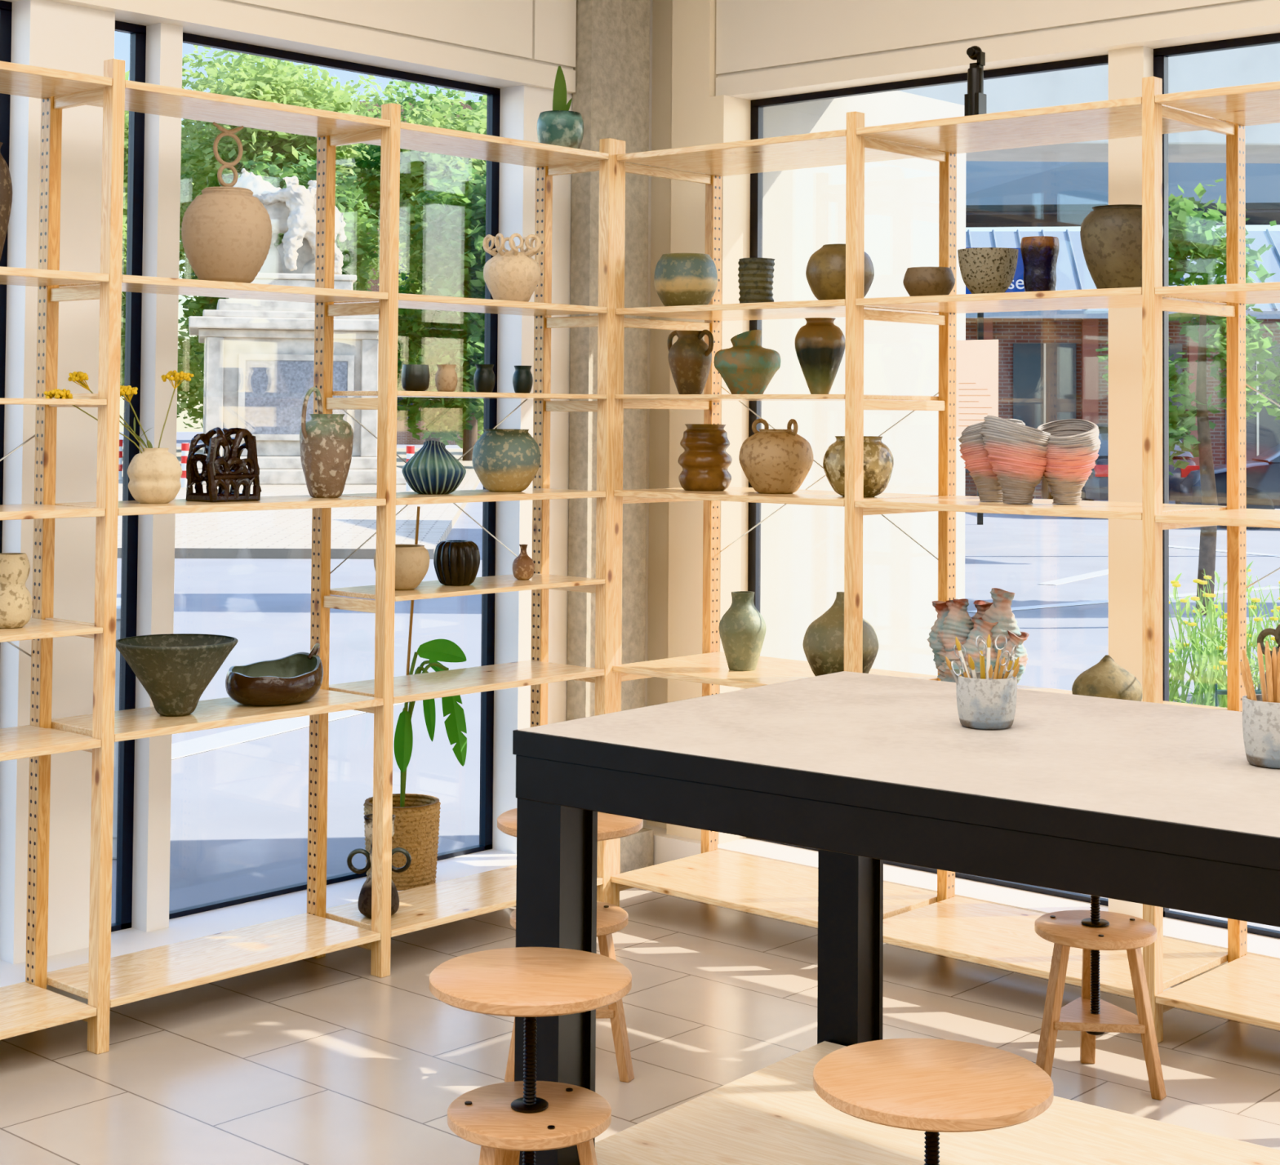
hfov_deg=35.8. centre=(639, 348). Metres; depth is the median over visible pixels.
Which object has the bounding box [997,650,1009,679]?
tool
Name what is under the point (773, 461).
vase
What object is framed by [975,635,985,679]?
tool
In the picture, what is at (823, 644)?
vase
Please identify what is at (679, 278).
pot
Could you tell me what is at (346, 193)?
tree
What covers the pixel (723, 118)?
trim
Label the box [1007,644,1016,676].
tool
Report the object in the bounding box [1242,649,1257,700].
wooden stick
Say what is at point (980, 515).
street sign
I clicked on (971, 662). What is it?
tool
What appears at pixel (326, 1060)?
floor
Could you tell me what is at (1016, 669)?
tool
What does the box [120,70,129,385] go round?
tree
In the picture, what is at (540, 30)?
trim
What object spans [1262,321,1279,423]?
tree
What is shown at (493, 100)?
window
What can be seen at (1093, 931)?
stool
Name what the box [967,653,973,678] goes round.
tool
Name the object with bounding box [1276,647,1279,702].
wooden stick
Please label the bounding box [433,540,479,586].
vase
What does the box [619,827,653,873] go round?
trim
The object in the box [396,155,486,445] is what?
tree
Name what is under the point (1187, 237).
tree
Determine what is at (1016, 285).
street sign
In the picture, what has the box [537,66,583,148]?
potted snake plant
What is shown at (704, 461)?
vase
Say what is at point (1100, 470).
tail light
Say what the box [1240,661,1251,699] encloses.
wooden stick
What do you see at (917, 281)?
bowl
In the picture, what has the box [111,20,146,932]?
window
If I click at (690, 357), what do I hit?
jug
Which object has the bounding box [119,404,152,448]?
sprig
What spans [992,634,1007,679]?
tool
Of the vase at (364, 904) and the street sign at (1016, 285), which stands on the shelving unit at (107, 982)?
the vase at (364, 904)
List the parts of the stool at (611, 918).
leg, plate, seat, leg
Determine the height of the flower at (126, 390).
0.263 m
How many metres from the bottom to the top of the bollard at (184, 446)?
0.850 m
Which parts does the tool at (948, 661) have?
handle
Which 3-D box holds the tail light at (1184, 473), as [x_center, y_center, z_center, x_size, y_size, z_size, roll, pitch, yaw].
[8.545,1.912,30.876,0.280,0.180,0.160,0,-2,0]
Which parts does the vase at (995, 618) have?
spout, spout, spout, spout, spout, spout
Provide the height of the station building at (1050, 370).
5.446 m
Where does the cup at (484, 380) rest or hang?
on the shelving unit at (107, 982)
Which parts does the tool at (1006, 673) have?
handle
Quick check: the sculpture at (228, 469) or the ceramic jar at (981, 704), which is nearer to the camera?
the ceramic jar at (981, 704)
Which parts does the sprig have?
stem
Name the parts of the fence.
rail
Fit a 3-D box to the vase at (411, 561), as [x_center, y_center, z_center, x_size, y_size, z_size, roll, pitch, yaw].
[-0.645,0.593,5.372,0.151,0.118,0.151,0,-2,7]
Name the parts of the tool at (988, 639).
handle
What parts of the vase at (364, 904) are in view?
ring handle, ring handle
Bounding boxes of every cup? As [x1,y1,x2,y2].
[400,364,429,391]
[435,364,457,391]
[473,364,495,392]
[512,365,533,393]
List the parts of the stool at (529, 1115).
leg, leg, plate, seat, leg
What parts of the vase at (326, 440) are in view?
handle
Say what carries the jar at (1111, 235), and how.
on the shelving unit at (1246, 988)
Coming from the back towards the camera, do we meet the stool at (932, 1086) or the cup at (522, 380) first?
the cup at (522, 380)
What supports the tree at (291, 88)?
on the paving
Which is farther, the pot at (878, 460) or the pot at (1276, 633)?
the pot at (878, 460)
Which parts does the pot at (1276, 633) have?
ring handle, ring handle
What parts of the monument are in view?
cornice, cornice, cornice, relief panel, panel frame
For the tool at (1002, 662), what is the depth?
3.57 m
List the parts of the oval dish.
lug handle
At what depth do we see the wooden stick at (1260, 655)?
3.21 m
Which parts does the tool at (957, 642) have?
handle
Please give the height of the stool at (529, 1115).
0.557 m
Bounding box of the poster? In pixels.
[955,339,998,436]
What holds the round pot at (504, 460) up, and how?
on the shelving unit at (107, 982)
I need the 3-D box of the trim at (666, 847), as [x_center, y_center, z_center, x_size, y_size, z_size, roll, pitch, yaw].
[2.497,1.567,4.336,6.630,0.100,0.220,-1,-3,42]
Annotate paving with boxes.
[117,446,479,559]
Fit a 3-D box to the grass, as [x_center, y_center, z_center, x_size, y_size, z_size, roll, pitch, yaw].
[4.079,1.559,10.612,3.054,0.802,1.778,1,-2,-3]
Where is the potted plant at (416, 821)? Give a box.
[363,506,466,890]
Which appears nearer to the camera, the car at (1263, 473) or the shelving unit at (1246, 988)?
the shelving unit at (1246, 988)
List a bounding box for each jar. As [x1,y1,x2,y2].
[181,121,272,283]
[955,671,1017,729]
[1080,204,1163,288]
[1242,693,1279,768]
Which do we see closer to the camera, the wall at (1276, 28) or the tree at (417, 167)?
the wall at (1276, 28)
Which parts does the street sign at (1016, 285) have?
sign panel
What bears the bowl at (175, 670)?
on the shelving unit at (107, 982)
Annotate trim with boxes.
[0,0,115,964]
[0,848,516,1004]
[62,0,576,93]
[131,22,182,932]
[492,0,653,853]
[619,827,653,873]
[643,825,1279,979]
[646,0,672,828]
[666,94,751,844]
[671,0,717,102]
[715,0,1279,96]
[1108,45,1153,918]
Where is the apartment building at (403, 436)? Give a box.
[341,101,486,444]
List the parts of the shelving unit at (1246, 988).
post, post, post, post, post, post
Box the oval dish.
[225,643,323,705]
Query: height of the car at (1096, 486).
1.485 m
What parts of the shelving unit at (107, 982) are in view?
post, post, post, post, post, post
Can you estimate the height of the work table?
0.901 m
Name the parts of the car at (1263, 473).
cabin glass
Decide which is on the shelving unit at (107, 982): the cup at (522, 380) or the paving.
the cup at (522, 380)
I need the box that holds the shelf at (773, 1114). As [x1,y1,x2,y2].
[595,1040,1279,1164]
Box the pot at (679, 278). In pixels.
[653,253,717,306]
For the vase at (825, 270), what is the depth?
5.45 m
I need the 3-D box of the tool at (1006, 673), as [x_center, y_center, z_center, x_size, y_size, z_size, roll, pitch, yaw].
[0.646,0.606,3.535,0.047,0.118,0.014,-1,-2,32]
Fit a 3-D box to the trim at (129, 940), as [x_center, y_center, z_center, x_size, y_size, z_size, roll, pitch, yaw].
[-2.807,1.495,3.397,0.285,0.100,7.260,-1,-3,42]
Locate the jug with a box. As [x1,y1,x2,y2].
[667,329,714,394]
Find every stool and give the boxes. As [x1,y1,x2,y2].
[429,946,631,1164]
[497,808,643,1082]
[813,1038,1053,1164]
[1034,895,1166,1100]
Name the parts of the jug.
handle, handle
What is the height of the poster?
0.285 m
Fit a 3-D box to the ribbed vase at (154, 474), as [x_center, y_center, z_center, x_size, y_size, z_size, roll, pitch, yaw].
[-1.172,0.307,4.791,0.128,0.133,0.129,-1,-3,42]
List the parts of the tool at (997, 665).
handle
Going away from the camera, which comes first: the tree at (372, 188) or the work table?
the work table
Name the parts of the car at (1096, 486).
roof panel, cabin glass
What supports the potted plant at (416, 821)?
on the trim at (129, 940)
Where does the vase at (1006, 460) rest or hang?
on the shelving unit at (1246, 988)
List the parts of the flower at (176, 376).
stem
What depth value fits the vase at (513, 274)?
5.65 m
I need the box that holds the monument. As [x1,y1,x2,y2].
[179,168,406,484]
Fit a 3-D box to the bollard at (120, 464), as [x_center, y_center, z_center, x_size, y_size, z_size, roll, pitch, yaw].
[-11.016,2.342,41.943,0.150,0.850,0.150,-1,-3,42]
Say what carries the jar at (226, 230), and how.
on the shelving unit at (107, 982)
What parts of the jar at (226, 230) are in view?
lid, ring handle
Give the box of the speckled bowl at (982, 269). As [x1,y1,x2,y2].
[957,247,1017,293]
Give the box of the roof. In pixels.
[965,160,1279,227]
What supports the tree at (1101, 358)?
on the street
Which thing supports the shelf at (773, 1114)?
attached to the work table
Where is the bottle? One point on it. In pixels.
(523, 566)
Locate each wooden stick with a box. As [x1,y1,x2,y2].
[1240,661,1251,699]
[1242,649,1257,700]
[1257,643,1267,702]
[1264,640,1270,702]
[1266,647,1273,702]
[1271,647,1277,702]
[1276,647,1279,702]
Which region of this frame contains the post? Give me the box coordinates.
[112,597,120,859]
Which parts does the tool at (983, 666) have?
handle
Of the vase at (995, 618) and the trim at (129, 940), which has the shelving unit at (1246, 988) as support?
the vase at (995, 618)
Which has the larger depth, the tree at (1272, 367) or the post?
the tree at (1272, 367)
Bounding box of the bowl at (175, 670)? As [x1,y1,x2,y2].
[115,633,238,715]
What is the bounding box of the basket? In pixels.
[363,793,440,890]
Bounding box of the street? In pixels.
[111,431,1279,930]
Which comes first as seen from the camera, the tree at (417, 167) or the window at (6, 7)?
the window at (6, 7)
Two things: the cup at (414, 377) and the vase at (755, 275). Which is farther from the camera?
the vase at (755, 275)
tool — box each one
[945,656,958,684]
[951,660,961,675]
[954,644,970,677]
[955,636,969,677]
[959,657,968,677]
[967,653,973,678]
[969,656,977,678]
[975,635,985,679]
[977,640,986,679]
[986,634,991,679]
[988,664,993,680]
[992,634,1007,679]
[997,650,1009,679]
[1000,657,1005,678]
[1003,656,1014,678]
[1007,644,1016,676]
[1007,657,1019,678]
[1011,663,1019,679]
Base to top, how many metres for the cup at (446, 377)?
0.077 m
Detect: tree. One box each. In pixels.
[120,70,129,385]
[120,295,125,374]
[177,44,328,428]
[177,50,373,398]
[177,120,208,401]
[179,144,379,373]
[326,75,457,380]
[343,80,486,441]
[373,88,487,460]
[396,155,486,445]
[1095,337,1177,396]
[1168,177,1277,615]
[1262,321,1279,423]
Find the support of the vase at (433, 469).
on the shelving unit at (107, 982)
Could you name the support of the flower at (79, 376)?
in the ribbed vase at (154, 474)
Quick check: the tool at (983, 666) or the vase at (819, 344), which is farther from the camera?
the vase at (819, 344)
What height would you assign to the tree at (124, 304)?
12.101 m
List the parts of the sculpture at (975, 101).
gimbal arm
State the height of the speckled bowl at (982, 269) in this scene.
0.128 m
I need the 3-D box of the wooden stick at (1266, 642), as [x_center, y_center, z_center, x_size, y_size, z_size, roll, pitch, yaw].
[1.006,0.560,3.164,0.027,0.189,0.009,2,-3,-41]
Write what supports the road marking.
on the street
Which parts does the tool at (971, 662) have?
handle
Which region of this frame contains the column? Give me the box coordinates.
[566,0,649,827]
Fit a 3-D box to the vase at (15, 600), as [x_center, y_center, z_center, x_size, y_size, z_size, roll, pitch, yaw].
[-1.428,0.548,4.499,0.098,0.165,0.098,0,-2,13]
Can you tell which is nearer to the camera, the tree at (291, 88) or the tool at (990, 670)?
the tool at (990, 670)
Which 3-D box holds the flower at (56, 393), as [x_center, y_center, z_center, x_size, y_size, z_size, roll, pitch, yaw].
[-1.259,0.222,4.651,0.066,0.252,0.304,-1,-3,42]
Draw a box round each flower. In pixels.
[43,388,142,453]
[67,371,144,451]
[120,385,150,448]
[158,369,193,448]
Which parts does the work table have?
leg, leg, edge trim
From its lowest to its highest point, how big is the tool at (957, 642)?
0.146 m
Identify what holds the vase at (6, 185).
on the shelving unit at (107, 982)
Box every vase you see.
[0,142,12,259]
[0,552,32,628]
[127,447,182,503]
[299,386,353,497]
[346,813,411,918]
[373,543,429,590]
[401,440,466,494]
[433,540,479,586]
[482,233,541,302]
[678,423,732,491]
[713,329,781,394]
[718,591,766,671]
[737,257,775,302]
[738,418,813,493]
[794,317,845,394]
[802,591,879,675]
[805,244,874,300]
[926,587,1029,683]
[958,415,1100,504]
[1020,235,1059,291]
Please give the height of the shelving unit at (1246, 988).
2.260 m
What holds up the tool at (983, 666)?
in the ceramic jar at (981, 704)
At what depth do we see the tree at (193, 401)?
72.03 m
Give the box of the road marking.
[171,702,403,759]
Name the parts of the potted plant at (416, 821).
stem, stem, stem, stem, stem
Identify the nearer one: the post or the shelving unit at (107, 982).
the shelving unit at (107, 982)
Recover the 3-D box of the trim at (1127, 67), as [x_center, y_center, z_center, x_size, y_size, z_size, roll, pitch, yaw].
[1.366,0.358,5.479,0.107,2.375,0.100,-1,-3,42]
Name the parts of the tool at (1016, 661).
handle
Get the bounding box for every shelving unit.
[0,58,617,1054]
[610,75,1279,1043]
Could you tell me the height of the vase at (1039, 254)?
0.152 m
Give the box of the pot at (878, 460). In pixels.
[822,435,893,497]
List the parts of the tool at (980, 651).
handle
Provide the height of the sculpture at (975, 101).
0.226 m
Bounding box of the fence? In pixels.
[1214,683,1261,706]
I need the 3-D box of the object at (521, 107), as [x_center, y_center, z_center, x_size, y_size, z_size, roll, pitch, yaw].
[-0.194,0.116,6.450,0.150,3.100,0.690,-1,-3,42]
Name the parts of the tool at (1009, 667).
handle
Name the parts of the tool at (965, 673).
handle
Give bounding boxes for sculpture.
[186,426,261,502]
[964,45,986,115]
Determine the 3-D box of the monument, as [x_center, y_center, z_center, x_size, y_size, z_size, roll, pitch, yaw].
[-7.426,-0.516,42.038,4.600,6.626,4.600,1,-2,-13]
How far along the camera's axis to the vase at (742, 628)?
5.67 m
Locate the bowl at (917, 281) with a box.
[902,266,955,296]
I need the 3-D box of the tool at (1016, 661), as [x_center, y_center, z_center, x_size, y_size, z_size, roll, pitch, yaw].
[0.649,0.608,3.541,0.054,0.115,0.009,0,-2,9]
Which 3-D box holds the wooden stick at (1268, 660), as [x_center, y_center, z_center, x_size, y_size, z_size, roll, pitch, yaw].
[1.000,0.563,3.142,0.009,0.183,0.050,-1,-2,28]
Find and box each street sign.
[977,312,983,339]
[977,512,982,524]
[1004,248,1024,292]
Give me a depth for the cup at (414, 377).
5.39 m
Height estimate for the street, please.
0.100 m
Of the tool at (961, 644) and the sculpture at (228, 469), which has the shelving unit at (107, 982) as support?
the sculpture at (228, 469)
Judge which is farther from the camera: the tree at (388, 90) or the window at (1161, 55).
the tree at (388, 90)
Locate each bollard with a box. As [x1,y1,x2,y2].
[118,439,122,479]
[181,442,189,487]
[405,445,414,491]
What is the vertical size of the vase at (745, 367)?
0.188 m
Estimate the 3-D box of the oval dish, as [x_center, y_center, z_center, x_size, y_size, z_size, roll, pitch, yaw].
[-0.930,0.830,5.049,0.251,0.137,0.226,1,-2,-17]
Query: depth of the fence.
9.25 m
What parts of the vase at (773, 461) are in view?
ring handle, ring handle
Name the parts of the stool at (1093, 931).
leg, leg, plate, leg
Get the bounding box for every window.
[0,0,12,553]
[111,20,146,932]
[168,32,500,919]
[746,54,1108,906]
[1153,32,1279,938]
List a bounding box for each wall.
[2,0,573,93]
[717,0,1279,100]
[760,90,965,675]
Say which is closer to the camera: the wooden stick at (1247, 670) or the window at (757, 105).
the wooden stick at (1247, 670)
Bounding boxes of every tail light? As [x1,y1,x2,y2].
[1093,464,1108,476]
[1181,465,1199,477]
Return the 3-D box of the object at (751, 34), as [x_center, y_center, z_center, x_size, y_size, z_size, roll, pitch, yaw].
[2.606,-1.172,4.297,6.325,0.625,0.015,-1,-3,42]
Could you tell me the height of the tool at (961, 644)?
0.134 m
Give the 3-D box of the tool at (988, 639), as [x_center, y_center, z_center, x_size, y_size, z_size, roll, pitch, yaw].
[0.629,0.593,3.588,0.008,0.147,0.057,0,-2,15]
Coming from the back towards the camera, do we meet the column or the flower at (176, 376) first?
the column
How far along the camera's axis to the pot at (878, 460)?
5.39 m
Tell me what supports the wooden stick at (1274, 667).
in the ceramic jar at (1260, 719)
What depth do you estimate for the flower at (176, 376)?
4.83 m
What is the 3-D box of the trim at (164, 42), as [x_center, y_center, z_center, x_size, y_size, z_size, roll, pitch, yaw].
[-1.290,0.330,5.251,0.110,2.375,0.069,-1,-3,42]
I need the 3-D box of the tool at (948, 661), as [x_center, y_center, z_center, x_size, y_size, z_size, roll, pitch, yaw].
[0.574,0.607,3.539,0.061,0.116,0.009,1,-2,-9]
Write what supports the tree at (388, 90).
on the paving
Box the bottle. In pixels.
[511,544,534,580]
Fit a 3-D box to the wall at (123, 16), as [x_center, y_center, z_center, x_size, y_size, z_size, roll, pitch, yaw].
[-2.762,-1.237,3.608,0.160,0.625,7.470,-1,-3,42]
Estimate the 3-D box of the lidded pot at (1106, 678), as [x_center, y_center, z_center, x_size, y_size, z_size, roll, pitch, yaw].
[1.162,0.833,4.931,0.172,0.142,0.172,-1,-3,42]
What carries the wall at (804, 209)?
on the street
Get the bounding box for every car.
[1041,423,1199,504]
[1180,444,1279,529]
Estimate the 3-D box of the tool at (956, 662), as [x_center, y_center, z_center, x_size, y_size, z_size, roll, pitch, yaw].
[0.582,0.611,3.541,0.061,0.108,0.014,1,-2,-14]
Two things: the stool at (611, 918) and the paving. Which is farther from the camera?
the paving
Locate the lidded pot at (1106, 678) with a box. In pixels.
[1071,654,1142,701]
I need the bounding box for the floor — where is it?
[0,887,1279,1164]
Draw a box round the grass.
[1168,560,1279,707]
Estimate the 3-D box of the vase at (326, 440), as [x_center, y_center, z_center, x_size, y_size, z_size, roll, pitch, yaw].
[-0.820,0.245,5.187,0.139,0.288,0.140,1,-2,-14]
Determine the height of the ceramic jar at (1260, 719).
0.105 m
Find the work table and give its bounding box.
[512,671,1279,1164]
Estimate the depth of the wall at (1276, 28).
5.71 m
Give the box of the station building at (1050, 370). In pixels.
[964,228,1279,500]
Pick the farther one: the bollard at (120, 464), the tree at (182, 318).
the tree at (182, 318)
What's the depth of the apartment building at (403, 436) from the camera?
97.92 m
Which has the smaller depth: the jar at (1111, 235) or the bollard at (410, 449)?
the jar at (1111, 235)
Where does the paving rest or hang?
on the street
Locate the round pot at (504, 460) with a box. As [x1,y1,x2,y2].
[471,428,540,492]
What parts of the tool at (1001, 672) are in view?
handle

